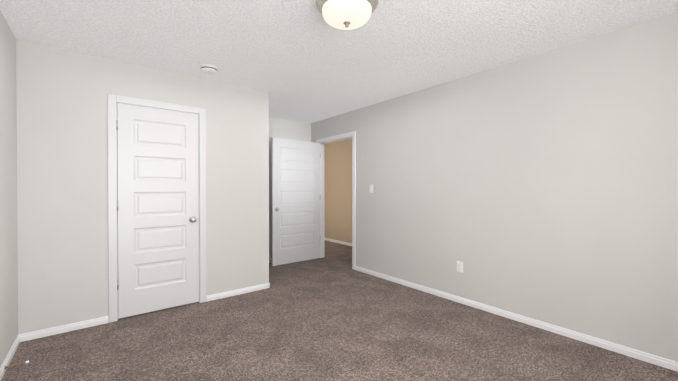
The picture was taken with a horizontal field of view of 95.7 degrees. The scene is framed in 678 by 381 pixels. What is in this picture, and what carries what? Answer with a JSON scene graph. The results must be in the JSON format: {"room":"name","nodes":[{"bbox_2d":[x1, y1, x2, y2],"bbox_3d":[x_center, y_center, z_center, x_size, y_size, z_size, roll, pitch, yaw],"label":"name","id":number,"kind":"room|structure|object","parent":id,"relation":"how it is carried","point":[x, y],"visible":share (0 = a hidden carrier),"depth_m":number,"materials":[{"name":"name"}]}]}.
{"room":"empty bedroom","nodes":[
{"label":"empty bedroom","id":0,"kind":"room"},
{"bbox_2d":[0,11,17,366],"bbox_3d":[-1.741,0.014,1.298,0.115,2.440,5.530,0,0,-38],"label":"wall","id":1,"kind":"structure","parent":0,"point":[8,235],"depth_m":2.22,"materials":[{"name":"beige paint"}]},
{"bbox_2d":[0,334,21,380],"bbox_3d":[-1.319,1.205,0.875,0.013,0.062,4.100,0,0,-38],"label":"baseboard","id":2,"kind":"structure","parent":1,"relation":"attached to","point":[17,341],"depth_m":2.21,"materials":[{"name":"white wood"}]},
{"bbox_2d":[4,360,28,368],"bbox_3d":[-2.204,1.192,2.100,0.116,0.022,0.022,0,0,-38],"label":"door stop","id":3,"kind":"object","parent":2,"relation":"attached to","point":[26,362],"visible":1,"depth_m":2.10,"materials":[{"name":"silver metal"}]},
{"bbox_2d":[16,39,268,333],"bbox_3d":[-1.770,0.001,3.195,2.190,2.440,0.115,0,0,-38],"label":"wall","id":4,"kind":"structure","parent":0,"point":[62,163],"depth_m":2.75,"materials":[{"name":"beige paint"}]},
{"bbox_2d":[22,316,107,341],"bbox_3d":[-2.350,1.193,2.666,0.553,0.062,0.013,0,0,-38],"label":"baseboard","id":5,"kind":"structure","parent":4,"relation":"attached to","point":[32,335],"depth_m":2.64,"materials":[{"name":"white wood"}]},
{"bbox_2d":[108,94,205,322],"bbox_3d":[-1.834,0.164,3.147,0.858,2.115,0.145,0,0,-38],"label":"trim","id":6,"kind":"structure","parent":4,"relation":"attached to","point":[113,100],"depth_m":2.88,"materials":[{"name":"white wood"}]},
{"bbox_2d":[116,103,198,318],"bbox_3d":[-1.812,0.191,3.113,0.722,2.030,0.165,0,0,-38],"label":"closet door","id":7,"kind":"structure","parent":4,"relation":"in","point":[158,200],"depth_m":3.08,"materials":[{"name":"white wood"}]},
{"bbox_2d":[206,283,267,300],"bbox_3d":[-1.176,1.187,3.593,0.715,0.062,0.013,0,0,-38],"label":"baseboard","id":8,"kind":"structure","parent":4,"relation":"attached to","point":[263,286],"depth_m":3.57,"materials":[{"name":"white wood"}]},
{"bbox_2d":[269,117,310,258],"bbox_3d":[-1.102,-0.013,5.253,1.640,2.440,0.115,0,0,-38],"label":"wall","id":9,"kind":"structure","parent":0,"point":[288,129],"depth_m":5.25,"materials":[{"name":"beige paint"}]},
{"bbox_2d":[325,139,351,242],"bbox_3d":[0.536,-0.020,6.346,0.115,2.440,5.000,0,0,-38],"label":"wall","id":10,"kind":"structure","parent":0,"point":[338,190],"depth_m":6.94,"materials":[{"name":"beige paint"}]},
{"bbox_2d":[325,238,351,245],"bbox_3d":[0.486,1.169,6.314,0.013,0.062,5.000,0,0,-38],"label":"baseboard","id":11,"kind":"structure","parent":10,"relation":"attached to","point":[327,239],"depth_m":6.92,"materials":[{"name":"white wood"}]},
{"bbox_2d":[0,0,677,122],"bbox_3d":[-0.556,-1.273,3.755,5.030,0.100,7.930,0,0,-38],"label":"ceiling","id":12,"kind":"structure","parent":0,"point":[302,61],"depth_m":2.43,"materials":[{"name":"white paint"}]},
{"bbox_2d":[199,64,218,74],"bbox_3d":[-1.290,-1.193,3.048,0.178,0.050,0.178,0,0,-38],"label":"smoke detector","id":13,"kind":"object","parent":12,"relation":"attached to","point":[208,69],"visible":1,"depth_m":3.00,"materials":[{"name":"white plastic"}]},
{"bbox_2d":[316,0,377,29],"bbox_3d":[0.050,-1.121,1.940,0.395,0.179,0.395,0,0,-38],"label":"ceiling light","id":14,"kind":"object","parent":12,"relation":"attached to","point":[346,14],"visible":1,"depth_m":1.88,"materials":[{"name":"white glass"}]},
{"bbox_2d":[1,240,677,380],"bbox_3d":[-0.556,1.267,3.772,5.030,0.100,7.930,0,0,-38],"label":"floor","id":15,"kind":"structure","parent":0,"point":[332,315],"depth_m":2.46,"materials":[{"name":"carpet"}]},
{"bbox_2d":[311,12,677,361],"bbox_3d":[1.210,-0.002,3.556,0.115,2.440,5.415,0,0,-38],"label":"wall","id":16,"kind":"structure","parent":0,"point":[542,187],"depth_m":2.70,"materials":[{"name":"beige paint"}]},
{"bbox_2d":[272,137,319,265],"bbox_3d":[-0.699,0.178,5.136,0.922,2.030,0.165,0,0,-39],"label":"entry door","id":17,"kind":"structure","parent":16,"relation":"in","point":[295,200],"depth_m":5.09,"materials":[{"name":"white wood"}]},
{"bbox_2d":[316,131,355,269],"bbox_3d":[-0.028,0.151,5.125,0.145,2.114,1.058,0,0,-38],"label":"door frame","id":18,"kind":"structure","parent":16,"relation":"attached to","point":[340,137],"depth_m":5.06,"materials":[{"name":"white wood"}]},
{"bbox_2d":[457,261,462,272],"bbox_3d":[1.312,0.830,3.333,0.009,0.115,0.070,0,0,-38],"label":"wall outlet","id":19,"kind":"object","parent":16,"relation":"attached to","point":[459,266],"visible":1,"depth_m":3.33,"materials":[{"name":"white plastic"}]},
{"bbox_2d":[355,266,677,371],"bbox_3d":[1.508,1.191,3.083,0.013,0.062,4.062,0,0,-38],"label":"baseboard","id":20,"kind":"structure","parent":16,"relation":"attached to","point":[626,351],"depth_m":2.69,"materials":[{"name":"white wood"}]}
]}

